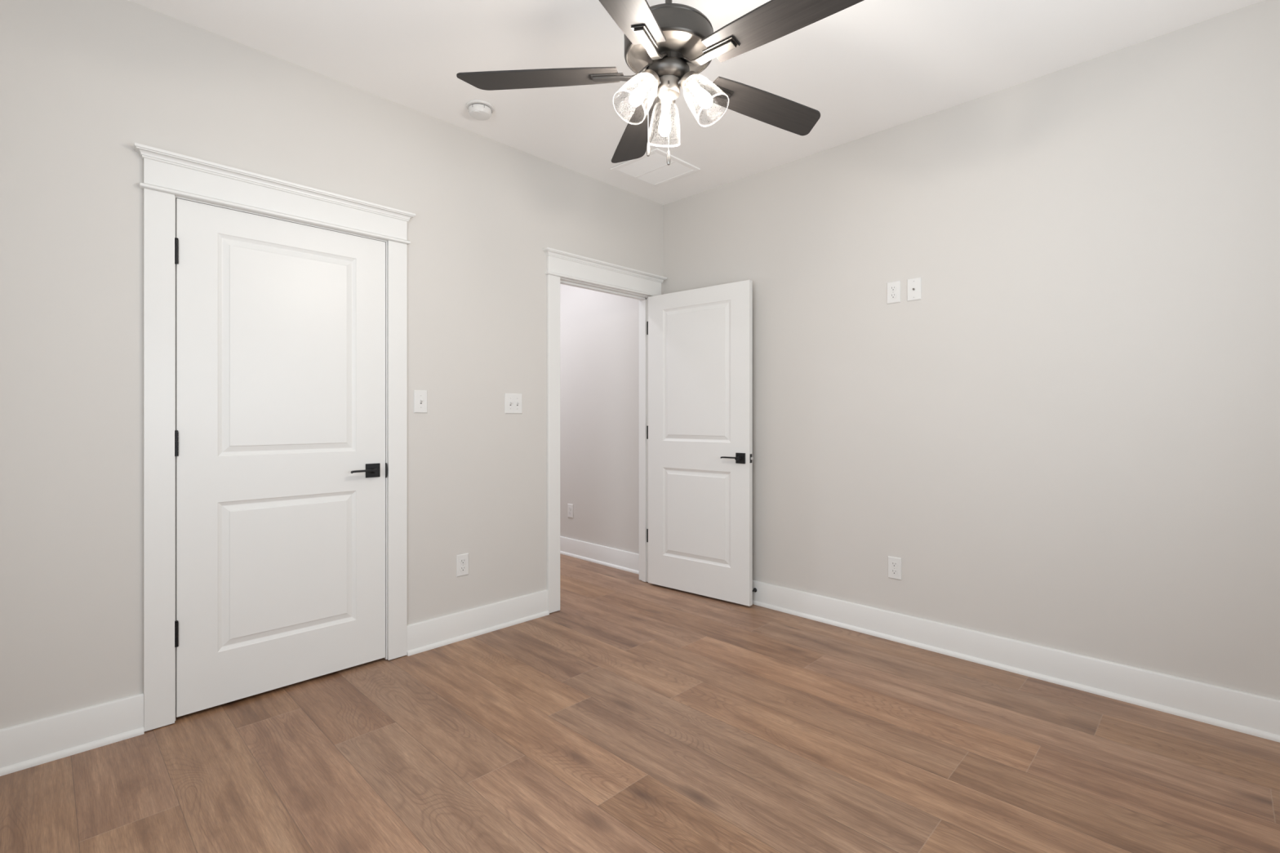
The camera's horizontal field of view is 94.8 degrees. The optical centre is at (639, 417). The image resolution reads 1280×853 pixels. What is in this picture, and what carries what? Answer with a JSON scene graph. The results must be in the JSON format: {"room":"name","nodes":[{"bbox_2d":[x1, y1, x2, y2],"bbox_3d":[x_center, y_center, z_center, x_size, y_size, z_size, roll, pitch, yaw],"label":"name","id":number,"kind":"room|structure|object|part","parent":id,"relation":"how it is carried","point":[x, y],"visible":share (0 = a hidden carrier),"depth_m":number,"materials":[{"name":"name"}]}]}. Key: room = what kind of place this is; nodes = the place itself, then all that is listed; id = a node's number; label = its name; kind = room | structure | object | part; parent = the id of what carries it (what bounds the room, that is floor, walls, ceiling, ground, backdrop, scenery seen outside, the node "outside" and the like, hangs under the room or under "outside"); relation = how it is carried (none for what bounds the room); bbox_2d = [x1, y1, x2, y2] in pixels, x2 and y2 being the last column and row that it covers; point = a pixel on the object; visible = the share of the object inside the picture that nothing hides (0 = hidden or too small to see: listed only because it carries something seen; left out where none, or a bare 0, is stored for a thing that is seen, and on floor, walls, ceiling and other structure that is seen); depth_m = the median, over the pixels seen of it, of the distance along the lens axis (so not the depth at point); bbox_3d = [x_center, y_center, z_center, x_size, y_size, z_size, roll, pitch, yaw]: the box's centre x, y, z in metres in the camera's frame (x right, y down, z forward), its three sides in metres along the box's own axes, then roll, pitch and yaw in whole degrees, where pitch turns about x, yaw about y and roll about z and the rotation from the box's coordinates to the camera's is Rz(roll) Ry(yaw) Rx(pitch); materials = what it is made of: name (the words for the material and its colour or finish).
{"room":"empty bedroom","nodes":[
{"label":"empty bedroom","id":0,"kind":"room"},
{"bbox_2d":[0,0,663,728],"bbox_3d":[-1.243,-0.185,2.957,0.116,2.743,3.920,0,0,45],"label":"wall","id":1,"kind":"structure","parent":0,"point":[82,82],"depth_m":2.24,"materials":[{"name":"beige paint"}]},
{"bbox_2d":[0,693,144,776],"bbox_3d":[-2.175,1.114,1.906,0.028,0.146,0.874,0,0,45],"label":"baseboard","id":2,"kind":"structure","parent":1,"relation":"attached to","point":[23,746],"depth_m":2.07,"materials":[{"name":"white wood"}]},
{"bbox_2d":[133,142,415,732],"bbox_3d":[-1.550,0.084,2.610,0.164,2.199,1.067,0,0,45],"label":"door frame","id":3,"kind":"structure","parent":1,"relation":"attached to","point":[168,175],"depth_m":2.28,"materials":[{"name":"white wood"}]},
{"bbox_3d":[-1.840,0.160,2.254,0.018,2.047,0.092,0,0,45],"label":"casing","id":4,"kind":"part","parent":3,"relation":"part of","materials":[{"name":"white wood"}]},
{"bbox_3d":[-1.508,-0.996,2.570,0.048,0.038,1.067,0,0,45],"label":"crown","id":5,"kind":"part","parent":3,"relation":"part of","materials":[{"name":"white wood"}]},
{"bbox_3d":[-1.246,0.258,2.881,0.046,0.072,0.002,0,0,45],"label":"strike plate","id":6,"kind":"part","parent":3,"relation":"part of","materials":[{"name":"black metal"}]},
{"bbox_3d":[-1.198,0.160,2.906,0.018,2.047,0.092,0,0,45],"label":"casing","id":7,"kind":"part","parent":3,"relation":"part of","materials":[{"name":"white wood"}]},
{"bbox_2d":[174,198,385,717],"bbox_3d":[-1.521,0.157,2.576,0.093,2.028,0.815,0,0,45],"label":"door","id":8,"kind":"structure","parent":1,"relation":"in","point":[280,430],"depth_m":2.53,"materials":[{"name":"white wood"}]},
{"bbox_3d":[-1.288,0.252,2.760,0.018,0.012,0.124,0,0,45],"label":"lever","id":9,"kind":"part","parent":8,"relation":"part of","materials":[{"name":"black metal"}]},
{"bbox_3d":[-1.283,0.254,2.829,0.008,0.066,0.066,0,0,45],"label":"handle","id":10,"kind":"part","parent":8,"relation":"part of","materials":[{"name":"black metal"}]},
{"bbox_2d":[413,390,427,413],"bbox_3d":[-1.111,-0.081,2.993,0.020,0.116,0.071,0,0,45],"label":"light switch","id":11,"kind":"object","parent":1,"relation":"attached to","point":[420,397],"visible":1,"depth_m":3.00,"materials":[{"name":"white plastic"}]},
{"bbox_2d":[456,553,468,577],"bbox_3d":[-0.952,0.793,3.164,0.008,0.116,0.071,0,0,45],"label":"wall outlet","id":12,"kind":"object","parent":1,"relation":"attached to","point":[462,560],"visible":1,"depth_m":3.16,"materials":[{"name":"white plastic"}]},
{"bbox_2d":[459,565,466,571],"bbox_3d":[-0.951,0.812,3.162,0.004,0.027,0.034,0,0,45],"label":"receptacle","id":13,"kind":"object","parent":12,"relation":"attached to","point":[462,568],"depth_m":3.16,"materials":[{"name":"white plastic"}]},
{"bbox_2d":[459,558,466,564],"bbox_3d":[-0.951,0.773,3.162,0.004,0.027,0.034,0,0,45],"label":"receptacle","id":14,"kind":"object","parent":12,"relation":"attached to","point":[462,561],"depth_m":3.16,"materials":[{"name":"white plastic"}]},
{"bbox_2d":[406,589,549,656],"bbox_3d":[-0.859,1.114,3.245,0.028,0.146,0.865,0,0,45],"label":"baseboard","id":15,"kind":"structure","parent":1,"relation":"attached to","point":[435,633],"depth_m":3.20,"materials":[{"name":"white wood"}]},
{"bbox_2d":[504,393,522,413],"bbox_3d":[-0.723,-0.080,3.388,0.020,0.116,0.117,0,0,45],"label":"light switch","id":16,"kind":"object","parent":1,"relation":"attached to","point":[513,402],"visible":1,"depth_m":3.39,"materials":[{"name":"white plastic"}]},
{"bbox_2d":[542,247,666,613],"bbox_3d":[-0.236,0.084,3.947,0.164,2.199,1.070,0,0,45],"label":"door frame","id":17,"kind":"structure","parent":1,"relation":"attached to","point":[564,268],"depth_m":3.71,"materials":[{"name":"white wood"}]},
{"bbox_3d":[-0.527,0.160,3.589,0.018,2.047,0.091,0,0,45],"label":"casing","id":18,"kind":"part","parent":17,"relation":"part of","materials":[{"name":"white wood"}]},
{"bbox_3d":[-0.195,-0.996,3.907,0.048,0.038,1.070,0,0,45],"label":"crown","id":19,"kind":"part","parent":17,"relation":"part of","materials":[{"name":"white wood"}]},
{"bbox_2d":[648,280,753,606],"bbox_3d":[0.380,0.158,3.930,0.833,2.028,0.151,0,0,40],"label":"door","id":20,"kind":"structure","parent":17,"relation":"attached to","point":[700,458],"depth_m":3.89,"materials":[{"name":"white wood"}]},
{"bbox_3d":[0.562,0.253,3.691,0.124,0.012,0.018,0,0,40],"label":"lever","id":21,"kind":"part","parent":20,"relation":"part of","materials":[{"name":"black metal"}]},
{"bbox_3d":[0.630,0.255,3.693,0.066,0.066,0.008,0,0,40],"label":"handle","id":22,"kind":"part","parent":20,"relation":"part of","materials":[{"name":"black metal"}]},
{"bbox_2d":[0,554,1279,852],"bbox_3d":[-0.896,1.187,2.620,6.490,0.001,3.926,0,0,45],"label":"floor","id":23,"kind":"structure","parent":0,"point":[634,715],"depth_m":2.05,"materials":[{"name":"brown wood"}]},
{"bbox_2d":[128,0,1263,204],"bbox_3d":[-0.856,-1.606,2.661,6.490,0.100,4.040,0,0,45],"label":"ceiling","id":24,"kind":"structure","parent":0,"point":[868,67],"depth_m":2.52,"materials":[{"name":"paint"}]},
{"bbox_2d":[466,99,493,120],"bbox_3d":[-0.801,-1.532,2.950,0.136,0.048,0.136,0,0,45],"label":"smoke detector","id":25,"kind":"object","parent":24,"relation":"attached to","point":[478,109],"visible":1,"depth_m":2.91,"materials":[{"name":"white plastic"}]},
{"bbox_2d":[610,148,700,186],"bbox_3d":[0.096,-1.552,3.679,0.400,0.009,0.406,0,0,45],"label":"ceiling vent","id":26,"kind":"object","parent":24,"relation":"in","point":[653,171],"visible":0.98,"depth_m":3.67,"materials":[{"name":"metal"}]},
{"bbox_2d":[456,0,863,164],"bbox_3d":[0.131,-1.155,1.790,1.217,0.802,1.226,0,0,45],"label":"ceiling fan","id":27,"kind":"object","parent":24,"relation":"hanging from","point":[667,45],"visible":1,"depth_m":1.75,"materials":[{"name":"black wood"}]},
{"bbox_3d":[-0.312,-1.054,1.831,0.493,0.024,0.127,0,0,5],"label":"blade","id":28,"kind":"part","parent":27,"relation":"part of","materials":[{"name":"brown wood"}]},
{"bbox_3d":[-0.054,-1.056,1.810,0.192,0.039,0.041,0,0,5],"label":"blade arm","id":29,"kind":"part","parent":27,"relation":"part of","materials":[{"name":"grey metal"}]},
{"bbox_3d":[-0.068,-1.054,1.427,0.127,0.024,0.493,0,0,23],"label":"blade","id":30,"kind":"part","parent":27,"relation":"part of","materials":[{"name":"brown wood"}]},
{"bbox_3d":[-0.002,-0.955,1.738,0.108,0.128,0.108,41,-21,-27],"label":"lamp shade","id":31,"kind":"part","parent":27,"relation":"part of","materials":[{"name":"clear glass"}]},
{"bbox_3d":[-0.004,-1.054,2.188,0.127,0.024,0.493,0,0,-13],"label":"blade","id":32,"kind":"part","parent":27,"relation":"part of","materials":[{"name":"brown wood"}]},
{"bbox_3d":[-0.004,-0.951,1.736,0.040,0.076,0.040,41,-21,-27],"label":"light bulb","id":33,"kind":"part","parent":27,"relation":"part of","materials":[{"name":"white glass"}]},
{"bbox_2d":[640,75,654,91],"bbox_3d":[0.023,-0.996,1.754,0.030,0.034,0.030,41,-21,-27],"label":"socket","id":34,"kind":"object","parent":27,"relation":"attached to","point":[647,82],"depth_m":1.74,"materials":[{"name":"white"}]},
{"bbox_3d":[0.032,-1.056,1.666,0.041,0.039,0.192,0,0,23],"label":"blade arm","id":35,"kind":"part","parent":27,"relation":"part of","materials":[{"name":"grey metal"}]},
{"bbox_3d":[0.056,-1.056,1.935,0.041,0.039,0.192,0,0,-13],"label":"blade arm","id":36,"kind":"part","parent":27,"relation":"part of","materials":[{"name":"grey metal"}]},
{"bbox_3d":[0.081,-0.951,1.906,0.040,0.076,0.040,0,36,-3],"label":"light bulb","id":37,"kind":"part","parent":27,"relation":"part of","materials":[{"name":"white glass"}]},
{"bbox_3d":[0.081,-0.955,1.904,0.108,0.128,0.108,0,35,-3],"label":"lamp shade","id":38,"kind":"part","parent":27,"relation":"part of","materials":[{"name":"clear glass"}]},
{"bbox_2d":[661,103,671,111],"bbox_3d":[0.083,-0.996,1.874,0.030,0.034,0.030,0,35,-3],"label":"socket","id":39,"kind":"object","parent":27,"relation":"attached to","point":[664,106],"depth_m":1.87,"materials":[{"name":"white"}]},
{"bbox_3d":[0.087,-1.095,1.797,0.250,0.014,0.250,0,0,45],"label":"motor plate","id":40,"kind":"part","parent":27,"relation":"part of","materials":[{"name":"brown metal"}]},
{"bbox_3d":[0.086,-0.900,1.760,0.003,0.206,0.003,0,0,-9],"label":"pull chain","id":41,"kind":"part","parent":27,"relation":"part of","materials":[{"name":"silver metal"}]},
{"bbox_2d":[685,76,699,93],"bbox_3d":[0.157,-0.996,1.762,0.030,0.034,0.030,-39,-16,21],"label":"socket","id":42,"kind":"object","parent":27,"relation":"attached to","point":[693,83],"depth_m":1.75,"materials":[{"name":"white"}]},
{"bbox_3d":[0.185,-0.951,1.748,0.040,0.076,0.040,-39,-16,21],"label":"light bulb","id":43,"kind":"part","parent":27,"relation":"part of","materials":[{"name":"white glass"}]},
{"bbox_3d":[0.183,-0.955,1.749,0.108,0.128,0.108,-39,-16,21],"label":"lamp shade","id":44,"kind":"part","parent":27,"relation":"part of","materials":[{"name":"clear glass"}]},
{"bbox_3d":[0.194,-1.056,1.703,0.192,0.039,0.041,0,0,41],"label":"blade arm","id":45,"kind":"part","parent":27,"relation":"part of","materials":[{"name":"grey metal"}]},
{"bbox_3d":[0.209,-1.056,1.870,0.192,0.039,0.041,0,0,-31],"label":"blade arm","id":46,"kind":"part","parent":27,"relation":"part of","materials":[{"name":"grey metal"}]},
{"bbox_3d":[0.431,-1.054,2.005,0.493,0.024,0.127,0,0,-31],"label":"blade","id":47,"kind":"part","parent":27,"relation":"part of","materials":[{"name":"brown wood"}]},
{"bbox_3d":[0.391,-1.054,1.534,0.493,0.024,0.127,0,0,41],"label":"blade","id":48,"kind":"part","parent":27,"relation":"part of","materials":[{"name":"brown wood"}]},
{"bbox_2d":[560,0,1279,700],"bbox_3d":[0.518,-0.185,4.059,6.490,2.743,0.120,0,0,45],"label":"wall","id":49,"kind":"structure","parent":0,"point":[1069,442],"depth_m":2.72,"materials":[{"name":"beige paint"}]},
{"bbox_2d":[567,503,573,518],"bbox_3d":[-0.601,0.804,5.068,0.071,0.116,0.008,0,0,45],"label":"wall outlet","id":50,"kind":"object","parent":49,"relation":"attached to","point":[570,507],"visible":1,"depth_m":5.07,"materials":[{"name":"white plastic"}]},
{"bbox_2d":[560,536,639,574],"bbox_3d":[-0.843,1.114,5.293,2.580,0.146,0.028,0,0,45],"label":"baseboard","id":51,"kind":"structure","parent":49,"relation":"attached to","point":[626,561],"depth_m":4.77,"materials":[{"name":"white wood"}]},
{"bbox_2d":[886,280,900,304],"bbox_3d":[1.354,-0.669,3.147,0.071,0.116,0.008,0,0,45],"label":"wall outlet","id":52,"kind":"object","parent":49,"relation":"attached to","point":[893,288],"visible":1,"depth_m":3.14,"materials":[{"name":"white plastic"}]},
{"bbox_2d":[889,293,896,298],"bbox_3d":[1.353,-0.650,3.145,0.034,0.027,0.004,0,0,45],"label":"receptacle","id":53,"kind":"object","parent":52,"relation":"attached to","point":[892,295],"depth_m":3.14,"materials":[{"name":"white plastic"}]},
{"bbox_2d":[889,285,896,291],"bbox_3d":[1.353,-0.689,3.145,0.034,0.027,0.004,0,0,45],"label":"receptacle","id":54,"kind":"object","parent":52,"relation":"attached to","point":[892,288],"depth_m":3.15,"materials":[{"name":"white plastic"}]},
{"bbox_2d":[888,555,902,580],"bbox_3d":[1.358,0.804,3.143,0.071,0.116,0.008,0,0,45],"label":"wall outlet","id":55,"kind":"object","parent":49,"relation":"attached to","point":[895,564],"visible":1,"depth_m":3.14,"materials":[{"name":"white plastic"}]},
{"bbox_2d":[891,568,897,574],"bbox_3d":[1.357,0.823,3.141,0.034,0.027,0.004,0,0,45],"label":"receptacle","id":56,"kind":"object","parent":55,"relation":"attached to","point":[894,571],"depth_m":3.14,"materials":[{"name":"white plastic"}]},
{"bbox_2d":[891,561,897,567],"bbox_3d":[1.357,0.784,3.141,0.034,0.027,0.004,0,0,45],"label":"receptacle","id":57,"kind":"object","parent":55,"relation":"attached to","point":[894,564],"depth_m":3.14,"materials":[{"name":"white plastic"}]},
{"bbox_2d":[906,276,921,301],"bbox_3d":[1.427,-0.669,3.070,0.071,0.116,0.015,0,0,45],"label":"cable jack","id":58,"kind":"object","parent":49,"relation":"attached to","point":[913,285],"visible":1,"depth_m":3.07,"materials":[{"name":"white plastic"}]},
{"bbox_2d":[752,580,1279,742],"bbox_3d":[1.436,1.114,3.053,3.530,0.146,0.028,0,0,45],"label":"baseboard","id":59,"kind":"structure","parent":49,"relation":"attached to","point":[1259,716],"depth_m":2.65,"materials":[{"name":"white wood"}]}
]}

